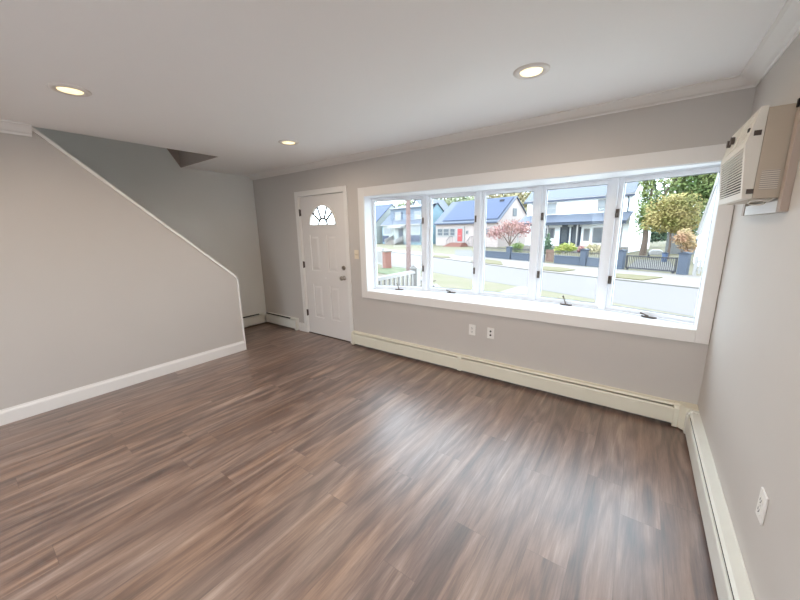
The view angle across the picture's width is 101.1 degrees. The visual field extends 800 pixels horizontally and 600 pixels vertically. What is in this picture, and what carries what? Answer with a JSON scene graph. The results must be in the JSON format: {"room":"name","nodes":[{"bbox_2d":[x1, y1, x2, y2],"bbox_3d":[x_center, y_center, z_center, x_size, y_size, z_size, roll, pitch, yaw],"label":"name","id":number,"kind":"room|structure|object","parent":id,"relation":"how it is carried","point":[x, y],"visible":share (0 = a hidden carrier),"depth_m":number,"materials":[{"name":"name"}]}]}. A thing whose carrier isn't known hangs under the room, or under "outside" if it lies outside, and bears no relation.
{"room":"empty living room","nodes":[
{"label":"empty living room","id":0,"kind":"room"},
{"bbox_2d":[32,126,179,166],"bbox_3d":[-3.693,-4.110,2.269,1.267,5.437,3.770,7,15,35],"label":"wall","id":1,"kind":"structure","parent":0,"point":[73,143],"depth_m":3.90,"materials":[{"name":"paint"}]},
{"bbox_2d":[167,148,180,166],"bbox_3d":[-3.098,-2.034,4.336,0.012,0.498,0.310,7,15,35],"label":"trim","id":2,"kind":"structure","parent":1,"relation":"attached to","point":[175,153],"depth_m":4.44,"materials":[{"name":"beige paint"}]},
{"bbox_2d":[178,150,216,167],"bbox_3d":[-2.594,-2.130,4.146,1.027,0.750,0.015,7,15,35],"label":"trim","id":3,"kind":"structure","parent":1,"relation":"attached to","point":[186,158],"depth_m":4.30,"materials":[{"name":"beige paint"}]},
{"bbox_2d":[0,131,243,409],"bbox_3d":[-3.431,-0.146,2.544,0.115,2.443,4.305,7,15,35],"label":"wall","id":4,"kind":"structure","parent":0,"point":[94,288],"depth_m":3.09,"materials":[{"name":"paint"}]},
{"bbox_2d":[0,119,31,136],"bbox_3d":[-3.833,-1.150,1.627,0.075,0.085,2.740,7,15,35],"label":"trim","id":5,"kind":"structure","parent":4,"relation":"attached to","point":[6,126],"depth_m":2.64,"materials":[{"name":"white wood"}]},
{"bbox_2d":[0,341,244,425],"bbox_3d":[-3.359,0.992,2.743,0.014,0.132,4.302,7,15,35],"label":"baseboard","id":6,"kind":"structure","parent":4,"relation":"attached to","point":[25,410],"depth_m":3.31,"materials":[{"name":"white wood"}]},
{"bbox_2d":[31,126,246,349],"bbox_3d":[-2.630,-0.387,3.624,0.141,2.441,1.617,7,15,35],"label":"trim","id":7,"kind":"structure","parent":4,"relation":"attached to","point":[34,130],"depth_m":3.36,"materials":[{"name":"white wood"}]},
{"bbox_2d":[69,153,266,327],"bbox_3d":[-4.023,-0.332,3.481,0.140,2.443,5.440,7,15,35],"label":"wall","id":8,"kind":"structure","parent":0,"point":[215,212],"depth_m":4.85,"materials":[{"name":"paint"}]},
{"bbox_2d":[243,312,264,326],"bbox_3d":[-2.787,0.431,5.177,0.070,0.189,1.420,7,15,35],"label":"baseboard heater","id":9,"kind":"object","parent":8,"relation":"attached to","point":[257,318],"visible":0.16,"depth_m":5.57,"materials":[{"name":"white metal"}]},
{"bbox_2d":[0,322,717,599],"bbox_3d":[-1.589,1.220,2.115,5.988,0.120,5.580,7,15,35],"label":"floor","id":10,"kind":"structure","parent":0,"point":[294,464],"depth_m":2.01,"materials":[{"name":"plastic"}]},
{"bbox_2d":[677,401,698,429],"bbox_3d":[2.199,0.894,2.521,0.105,0.191,0.105,7,15,35],"label":"baseboard heater","id":11,"kind":"object","parent":10,"relation":"on","point":[685,407],"visible":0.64,"depth_m":2.51,"materials":[{"name":"beige metal"}]},
{"bbox_2d":[0,0,786,175],"bbox_3d":[-1.636,-1.326,1.579,5.988,0.200,5.580,7,15,35],"label":"ceiling","id":12,"kind":"structure","parent":0,"point":[228,80],"depth_m":1.80,"materials":[{"name":"paint"}]},
{"bbox_2d":[47,83,91,96],"bbox_3d":[-2.070,-1.314,2.068,0.204,0.010,0.204,7,15,35],"label":"recessed light","id":13,"kind":"object","parent":12,"relation":"in","point":[67,89],"visible":1,"depth_m":2.05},
{"bbox_2d":[278,140,298,144],"bbox_3d":[-1.134,-1.603,3.357,0.204,0.010,0.204,7,15,35],"label":"recessed light","id":14,"kind":"object","parent":12,"relation":"in","point":[284,142],"visible":1,"depth_m":3.35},
{"bbox_2d":[513,62,549,79],"bbox_3d":[0.770,-1.338,1.933,0.204,0.010,0.204,7,15,35],"label":"recessed light","id":15,"kind":"object","parent":12,"relation":"in","point":[531,70],"visible":1,"depth_m":1.92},
{"bbox_2d":[412,199,448,210],"bbox_3d":[7.240,-19.052,78.612,9.600,9.700,8.000,-11,16,-40],"label":"house","id":16,"kind":"structure","parent":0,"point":[442,203],"depth_m":78.53,"materials":[{"name":"white"}]},
{"bbox_2d":[253,87,755,422],"bbox_3d":[-0.019,-0.516,4.003,5.988,2.443,0.140,7,15,35],"label":"wall","id":17,"kind":"structure","parent":0,"point":[670,369],"depth_m":3.09,"materials":[{"name":"paint"}]},
{"bbox_2d":[266,312,298,329],"bbox_3d":[-1.977,0.346,5.512,0.830,0.189,0.070,7,15,35],"label":"baseboard heater","id":18,"kind":"object","parent":17,"relation":"attached to","point":[284,320],"visible":1,"depth_m":5.45,"materials":[{"name":"white metal"}]},
{"bbox_2d":[299,322,304,331],"bbox_3d":[-1.558,0.429,5.257,0.140,0.132,0.014,7,15,35],"label":"baseboard","id":19,"kind":"structure","parent":17,"relation":"attached to","point":[301,325],"depth_m":5.25,"materials":[{"name":"white wood"}]},
{"bbox_2d":[294,185,353,342],"bbox_3d":[-1.063,-0.484,4.740,1.058,2.115,0.206,7,15,35],"label":"door","id":20,"kind":"structure","parent":17,"relation":"in","point":[324,249],"depth_m":4.71,"materials":[{"name":"paint"}]},
{"bbox_2d":[354,250,358,258],"bbox_3d":[-0.570,-0.593,4.292,0.074,0.116,0.020,7,15,35],"label":"light switch","id":21,"kind":"object","parent":17,"relation":"attached to","point":[356,252],"visible":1,"depth_m":4.29,"materials":[{"name":"beige plastic"}]},
{"bbox_2d":[469,324,475,334],"bbox_3d":[0.769,0.318,3.511,0.074,0.116,0.011,7,15,35],"label":"wall outlet","id":22,"kind":"object","parent":17,"relation":"attached to","point":[472,328],"visible":1,"depth_m":3.51,"materials":[{"name":"white plastic"}]},
{"bbox_2d":[487,327,493,338],"bbox_3d":[0.932,0.343,3.393,0.074,0.116,0.014,7,15,35],"label":"electrical outlet","id":23,"kind":"object","parent":17,"relation":"attached to","point":[490,331],"visible":1,"depth_m":3.39,"materials":[{"name":"white plastic"}]},
{"bbox_2d":[247,75,754,179],"bbox_3d":[-0.111,-1.660,3.663,5.708,0.060,0.098,7,15,35],"label":"trim","id":24,"kind":"structure","parent":17,"relation":"attached to","point":[733,83],"depth_m":2.70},
{"bbox_2d":[351,330,679,426],"bbox_3d":[0.758,0.705,3.567,3.480,0.189,0.070,7,15,35],"label":"baseboard heater","id":25,"kind":"object","parent":17,"relation":"attached to","point":[664,409],"visible":1,"depth_m":3.14,"materials":[{"name":"beige metal"}]},
{"bbox_2d":[357,144,733,344],"bbox_3d":[1.011,-0.574,3.438,3.393,1.376,0.515,7,15,35],"label":"window","id":26,"kind":"structure","parent":17,"relation":"in","point":[613,172],"depth_m":3.04,"materials":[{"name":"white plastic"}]},
{"bbox_2d":[655,174,711,231],"bbox_3d":[44.548,-13.293,44.034,19.909,11.364,7.833,7,15,35],"label":"tree","id":27,"kind":"object","parent":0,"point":[662,190],"visible":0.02,"depth_m":46.53,"materials":[{"name":"green plant"}]},
{"bbox_2d":[698,33,799,599],"bbox_3d":[0.716,0.290,0.111,0.140,2.443,5.440,7,15,35],"label":"wall","id":28,"kind":"structure","parent":0,"point":[749,400],"depth_m":1.44,"materials":[{"name":"paint"}]},
{"bbox_2d":[683,410,754,599],"bbox_3d":[0.835,1.318,0.652,0.070,0.189,4.600,7,15,35],"label":"baseboard heater","id":29,"kind":"object","parent":28,"relation":"attached to","point":[731,578],"visible":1,"depth_m":1.57,"materials":[{"name":"white metal"}]},
{"bbox_2d":[718,103,796,205],"bbox_3d":[1.732,-0.664,1.628,0.164,0.404,0.589,7,15,35],"label":"air conditioner","id":30,"kind":"object","parent":28,"relation":"attached to","point":[753,162],"visible":1,"depth_m":1.42,"materials":[{"name":"beige plastic"}]},
{"bbox_2d":[720,150,742,198],"bbox_3d":[1.687,-0.626,1.675,0.029,0.184,0.515,7,15,35],"label":"grille","id":31,"kind":"object","parent":30,"relation":"attached to","point":[732,166],"depth_m":1.67,"materials":[{"name":"white plastic"}]},
{"bbox_2d":[755,487,768,525],"bbox_3d":[1.365,0.777,1.244,0.011,0.116,0.074,7,15,35],"label":"wall outlet","id":32,"kind":"object","parent":28,"relation":"attached to","point":[763,500],"visible":1,"depth_m":1.23,"materials":[{"name":"white plastic"}]},
{"bbox_2d":[757,504,760,514],"bbox_3d":[1.363,0.796,1.250,0.004,0.028,0.034,7,15,35],"label":"receptacle","id":33,"kind":"object","parent":32,"relation":"attached to","point":[758,505],"depth_m":1.25,"materials":[{"name":"white plastic"}]},
{"bbox_2d":[759,495,762,505],"bbox_3d":[1.362,0.757,1.242,0.004,0.028,0.034,7,15,35],"label":"receptacle","id":34,"kind":"object","parent":32,"relation":"attached to","point":[760,496],"depth_m":1.24,"materials":[{"name":"white plastic"}]},
{"bbox_2d":[740,0,799,86],"bbox_3d":[0.639,-0.900,-0.011,0.098,0.060,5.300,7,15,35],"label":"trim","id":35,"kind":"structure","parent":28,"relation":"attached to","point":[785,28],"depth_m":1.62,"materials":[{"name":"white wood"}]},
{"bbox_2d":[741,97,799,215],"bbox_3d":[1.787,-0.657,1.593,0.033,0.467,0.679,7,15,35],"label":"frame","id":36,"kind":"object","parent":28,"relation":"attached to","point":[782,204],"visible":0.79,"depth_m":1.35,"materials":[{"name":"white wood"}]},
{"label":"outside","id":37,"kind":"structure","parent":0,"visible":0},
{"bbox_2d":[379,233,698,244],"bbox_3d":[43.936,-15.268,81.850,260.000,0.240,140.000,7,15,35],"label":"ground","id":38,"kind":"structure","parent":37,"point":[663,242],"depth_m":51.16,"materials":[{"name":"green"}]},
{"bbox_2d":[394,200,413,205],"bbox_3d":[5.361,-24.844,99.544,19.154,12.495,7.298,7,15,35],"label":"tree","id":39,"kind":"object","parent":38,"relation":"on","point":[411,201],"visible":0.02,"depth_m":100.33,"materials":[{"name":"green plant"}]},
{"bbox_2d":[438,196,473,205],"bbox_3d":[14.184,-22.658,85.740,16.868,13.588,7.997,7,15,35],"label":"tree","id":40,"kind":"object","parent":38,"relation":"on","point":[448,201],"visible":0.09,"depth_m":83.14,"materials":[{"name":"green plant"}]},
{"bbox_2d":[470,193,511,198],"bbox_3d":[25.825,-25.024,91.834,17.637,15.284,8.272,7,15,35],"label":"tree","id":41,"kind":"object","parent":38,"relation":"on","point":[488,196],"visible":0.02,"depth_m":89.36,"materials":[{"name":"green plant"}]},
{"bbox_2d":[493,192,531,208],"bbox_3d":[25.651,-18.325,70.924,13.468,10.807,8.162,7,15,35],"label":"tree","id":42,"kind":"object","parent":38,"relation":"on","point":[522,196],"visible":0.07,"depth_m":68.37,"materials":[{"name":"green plant"}]},
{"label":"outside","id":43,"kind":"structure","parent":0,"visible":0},
{"bbox_2d":[377,244,702,275],"bbox_3d":[24.036,-3.337,26.561,101.119,0.200,40.448,10,16,43],"label":"lawn","id":44,"kind":"structure","parent":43,"point":[414,248],"depth_m":37.49,"materials":[{"name":"green plant"}]},
{"bbox_2d":[375,203,395,243],"bbox_3d":[-5.626,-17.124,74.368,9.700,8.140,12.400,-11,16,-40],"label":"house","id":45,"kind":"structure","parent":44,"relation":"on","point":[382,212],"depth_m":68.46,"materials":[{"name":"blue"}]},
{"bbox_2d":[380,202,443,244],"bbox_3d":[2.392,-14.732,64.007,11.300,7.440,11.350,-11,16,-40],"label":"house","id":46,"kind":"structure","parent":44,"relation":"on","point":[394,225],"depth_m":61.26,"materials":[{"name":"blue"}]},
{"bbox_2d":[387,225,405,227],"bbox_3d":[-0.652,-13.741,61.728,1.500,0.550,3.800,-11,16,-40],"label":"roof","id":47,"kind":"object","parent":46,"relation":"attached to","point":[391,226],"depth_m":61.03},
{"bbox_2d":[455,249,472,256],"bbox_3d":[7.178,-5.319,36.932,2.181,0.030,11.852,1,12,8],"label":"driveway","id":48,"kind":"structure","parent":44,"relation":"on","point":[457,252],"depth_m":36.57,"materials":[{"name":"white concrete"}]},
{"bbox_2d":[433,196,526,246],"bbox_3d":[12.406,-12.647,52.119,10.800,7.900,12.150,-11,16,-40],"label":"house","id":49,"kind":"structure","parent":44,"relation":"on","point":[455,226],"depth_m":49.73,"materials":[{"name":"white"}]},
{"bbox_2d":[486,219,531,245],"bbox_3d":[10.412,-5.905,31.131,5.681,3.455,2.616,7,15,35],"label":"tree","id":50,"kind":"object","parent":44,"relation":"on","point":[513,224],"visible":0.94,"depth_m":30.92,"materials":[{"name":"pink plant"}]},
{"bbox_2d":[506,246,512,258],"bbox_3d":[9.242,-3.993,27.862,0.380,1.080,0.480,-7,13,-27],"label":"gate pillar","id":51,"kind":"structure","parent":44,"relation":"on","point":[509,249],"depth_m":27.72,"materials":[{"name":"blue stone"}]},
{"bbox_2d":[511,242,524,252],"bbox_3d":[10.604,-4.796,29.863,1.092,1.066,1.216,-4,12,-14],"label":"shrub","id":52,"kind":"object","parent":44,"relation":"on","point":[516,246],"visible":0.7,"depth_m":29.62,"materials":[{"name":"green plant"}]},
{"bbox_2d":[544,233,554,254],"bbox_3d":[12.521,-4.640,28.102,1.433,2.141,1.139,7,15,35],"label":"conifer","id":53,"kind":"object","parent":44,"relation":"on","point":[548,241],"visible":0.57,"depth_m":27.91,"materials":[{"name":"green plant"}]},
{"bbox_2d":[485,247,617,268],"bbox_3d":[10.549,-3.447,25.469,0.261,0.950,12.140,-7,13,-27],"label":"wall","id":54,"kind":"structure","parent":44,"relation":"on","point":[558,259],"depth_m":23.86,"materials":[{"name":"blue stone"}]},
{"bbox_2d":[545,249,553,261],"bbox_3d":[11.103,-3.281,24.439,0.060,0.930,0.700,-7,13,-27],"label":"gate","id":55,"kind":"object","parent":54,"relation":"attached to","point":[550,251],"visible":1,"depth_m":24.43,"materials":[{"name":"brown wood"}]},
{"bbox_2d":[554,242,576,253],"bbox_3d":[13.255,-4.150,26.364,1.793,1.032,1.089,7,15,35],"label":"shrub","id":56,"kind":"object","parent":44,"relation":"on","point":[564,246],"visible":0.92,"depth_m":26.19,"materials":[{"name":"green plant"}]},
{"bbox_2d":[579,248,589,265],"bbox_3d":[12.360,-2.874,22.107,0.380,1.150,0.500,-7,13,-27],"label":"gate pillar","id":57,"kind":"structure","parent":44,"relation":"on","point":[583,252],"depth_m":21.99,"materials":[{"name":"blue stone"}]},
{"bbox_2d":[517,181,657,252],"bbox_3d":[21.121,-10.272,37.318,11.358,9.040,10.900,-12,16,-41],"label":"house","id":58,"kind":"structure","parent":44,"relation":"on","point":[574,215],"depth_m":34.26,"materials":[{"name":"white"}]},
{"bbox_2d":[584,243,600,254],"bbox_3d":[14.348,-3.782,24.401,1.272,0.979,1.156,-1,12,1],"label":"shrub","id":59,"kind":"object","parent":44,"relation":"on","point":[593,248],"visible":0.74,"depth_m":24.23,"materials":[{"name":"beige plant"}]},
{"bbox_2d":[617,249,627,268],"bbox_3d":[13.482,-2.479,20.034,0.380,1.190,0.380,-7,13,-27],"label":"gate pillar","id":60,"kind":"structure","parent":44,"relation":"on","point":[622,253],"depth_m":19.94,"materials":[{"name":"blue stone"}]},
{"bbox_2d":[625,255,677,273],"bbox_3d":[14.206,-2.051,18.739,0.061,0.860,2.550,-7,13,-27],"label":"gate","id":61,"kind":"object","parent":44,"relation":"on","point":[627,256],"visible":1,"depth_m":18.63,"materials":[{"name":"black metal"}]},
{"bbox_2d":[629,260,675,272],"bbox_3d":[16.589,-2.320,21.872,2.450,0.030,7.900,7,15,35],"label":"driveway","id":62,"kind":"structure","parent":44,"relation":"on","point":[657,266],"depth_m":21.39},
{"bbox_2d":[661,252,668,261],"bbox_3d":[18.878,-3.075,23.485,0.400,0.700,0.400,7,15,35],"label":"bin","id":63,"kind":"object","parent":62,"relation":"on","point":[664,254],"visible":0.83,"depth_m":23.37,"materials":[{"name":"blue plastic"}]},
{"bbox_2d":[647,249,662,257],"bbox_3d":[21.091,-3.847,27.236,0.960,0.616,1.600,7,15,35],"label":"car","id":64,"kind":"object","parent":44,"relation":"on","point":[653,251],"visible":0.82,"depth_m":26.63,"materials":[{"name":"white metal"}]},
{"bbox_2d":[640,192,705,258],"bbox_3d":[20.529,-5.590,24.967,3.611,5.001,2.767,1,12,8],"label":"tree","id":65,"kind":"object","parent":44,"relation":"on","point":[674,213],"visible":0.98,"depth_m":24.36,"materials":[{"name":"yellow plant"}]},
{"bbox_2d":[650,220,699,242],"bbox_3d":[32.097,-8.305,39.094,7.287,3.254,2.316,7,15,35],"label":"shrub","id":66,"kind":"object","parent":44,"relation":"on","point":[655,236],"visible":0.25,"depth_m":39.43,"materials":[{"name":"green plant"}]},
{"bbox_2d":[634,173,717,255],"bbox_3d":[24.445,-8.803,26.128,9.380,10.678,3.670,7,15,35],"label":"tree","id":67,"kind":"object","parent":44,"relation":"on","point":[705,188],"visible":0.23,"depth_m":27.26,"materials":[{"name":"green plant"}]},
{"bbox_2d":[665,231,697,254],"bbox_3d":[26.555,-5.420,30.551,2.850,2.140,3.200,10,16,43],"label":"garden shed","id":68,"kind":"object","parent":44,"relation":"on","point":[674,250],"visible":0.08,"depth_m":30.07,"materials":[{"name":"grey"}]},
{"bbox_2d":[670,227,698,251],"bbox_3d":[16.888,-3.124,19.631,1.380,2.507,1.026,7,15,35],"label":"shrub","id":69,"kind":"object","parent":44,"relation":"on","point":[684,238],"visible":1,"depth_m":19.38,"materials":[{"name":"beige plant"}]},
{"bbox_2d":[693,173,718,266],"bbox_3d":[21.790,-6.092,19.576,5.650,8.150,4.050,9,15,39],"label":"house","id":70,"kind":"structure","parent":44,"relation":"on","point":[703,229],"depth_m":20.35,"materials":[{"name":"white paint"}]},
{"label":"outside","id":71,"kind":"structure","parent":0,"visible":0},
{"bbox_2d":[377,264,692,316],"bbox_3d":[1.949,-1.731,20.959,65.000,0.200,29.300,7,15,35],"label":"ground","id":72,"kind":"structure","parent":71,"point":[442,280],"depth_m":14.98,"materials":[{"name":"green plant"}]},
{"bbox_2d":[377,248,383,267],"bbox_3d":[-1.810,-3.217,24.485,0.160,1.350,3.200,-6,13,-23],"label":"picket fence","id":73,"kind":"object","parent":72,"relation":"on","point":[379,253],"visible":0.38,"depth_m":23.57,"materials":[{"name":"white wood"}]},
{"bbox_2d":[377,267,421,274],"bbox_3d":[-0.213,-1.848,21.123,2.720,0.040,3.853,-10,15,-36],"label":"grass patch","id":74,"kind":"structure","parent":72,"relation":"on","point":[392,270],"depth_m":21.33,"materials":[{"name":"green plant"}]},
{"bbox_2d":[381,250,391,267],"bbox_3d":[-0.910,-2.827,22.870,0.550,1.180,0.550,-8,14,-29],"label":"brick pier","id":75,"kind":"structure","parent":74,"relation":"on","point":[386,255],"depth_m":22.70,"materials":[{"name":"brick"}]},
{"bbox_2d":[406,200,410,270],"bbox_3d":[0.553,-6.280,20.151,2.000,9.004,0.308,7,15,35],"label":"utility pole","id":76,"kind":"object","parent":74,"relation":"on","point":[408,216],"visible":0.34,"depth_m":20.58,"materials":[{"name":"brown wood"}]},
{"bbox_2d":[377,273,435,285],"bbox_3d":[-2.042,-0.831,16.467,7.100,0.035,7.600,7,15,35],"label":"garden bed","id":77,"kind":"object","parent":72,"relation":"on","point":[379,274],"visible":0.14,"depth_m":17.02,"materials":[{"name":"green plant"}]},
{"bbox_2d":[378,264,439,286],"bbox_3d":[-0.311,0.407,6.069,1.850,2.195,2.420,7,15,35],"label":"picket fence","id":78,"kind":"object","parent":72,"relation":"on","point":[416,279],"visible":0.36,"depth_m":5.18,"materials":[{"name":"wood"}]},
{"bbox_2d":[501,286,527,294],"bbox_3d":[4.687,-0.272,13.191,1.700,0.030,3.500,7,15,35],"label":"front walk","id":79,"kind":"structure","parent":72,"relation":"on","point":[520,289],"depth_m":13.68,"materials":[{"name":"concrete"}]},
{"bbox_2d":[394,266,693,316],"bbox_3d":[1.079,-1.962,22.078,0.744,0.184,68.449,-8,14,-28],"label":"curb","id":80,"kind":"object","parent":72,"relation":"on","point":[394,266],"depth_m":12.24,"materials":[{"name":"grey concrete"}]},
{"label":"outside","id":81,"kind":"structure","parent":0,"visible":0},
{"bbox_2d":[377,247,700,287],"bbox_3d":[9.225,-2.877,25.670,6.584,0.200,82.292,-7,13,-27],"label":"pavement","id":82,"kind":"structure","parent":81,"point":[667,278],"depth_m":18.98,"materials":[{"name":"concrete"}]},
{"bbox_2d":[433,255,450,257],"bbox_3d":[4.011,-4.309,32.339,1.648,0.040,3.990,-6,13,-23],"label":"grass strip","id":83,"kind":"object","parent":82,"relation":"on","point":[440,256],"visible":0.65,"depth_m":31.63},
{"bbox_2d":[472,259,502,264],"bbox_3d":[7.109,-2.994,25.825,1.876,0.040,4.539,-5,13,-19],"label":"grass strip","id":84,"kind":"object","parent":82,"relation":"on","point":[488,261],"visible":0.65,"depth_m":25.15,"materials":[{"name":"plant"}]},
{"bbox_2d":[394,252,698,288],"bbox_3d":[7.269,-2.623,24.671,1.933,0.184,79.324,-7,13,-25],"label":"curb","id":85,"kind":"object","parent":82,"relation":"on","point":[394,252],"depth_m":17.76,"materials":[{"name":"grey concrete"}]},
{"bbox_2d":[543,266,574,271],"bbox_3d":[9.663,-1.965,20.719,1.964,0.040,2.370,-7,13,-25],"label":"grass strip","id":86,"kind":"object","parent":82,"relation":"on","point":[547,268],"visible":0.9,"depth_m":20.23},
{"bbox_2d":[615,273,661,280],"bbox_3d":[11.775,-1.215,16.975,1.692,0.040,2.300,-8,14,-31],"label":"grass strip","id":87,"kind":"object","parent":82,"relation":"on","point":[618,275],"visible":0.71,"depth_m":16.64,"materials":[{"name":"plant"}]},
{"bbox_2d":[676,252,692,274],"bbox_3d":[14.943,-1.938,17.342,0.380,1.190,0.500,-7,13,-27],"label":"gate pillar","id":88,"kind":"structure","parent":82,"relation":"on","point":[684,259],"depth_m":17.23,"materials":[{"name":"blue stone"}]},
{"bbox_2d":[692,256,703,275],"bbox_3d":[16.586,-1.242,14.399,0.120,0.980,6.000,-7,13,-27],"label":"picket fence","id":89,"kind":"object","parent":82,"relation":"on","point":[696,261],"visible":0.1,"depth_m":16.86,"materials":[{"name":"white wood"}]},
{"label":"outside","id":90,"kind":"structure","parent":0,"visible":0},
{"bbox_2d":[391,252,698,314],"bbox_3d":[3.717,-2.160,22.989,9.708,0.200,79.318,-7,13,-25],"label":"street","id":91,"kind":"structure","parent":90,"point":[683,300],"depth_m":14.92,"materials":[{"name":"grey asphalt"}]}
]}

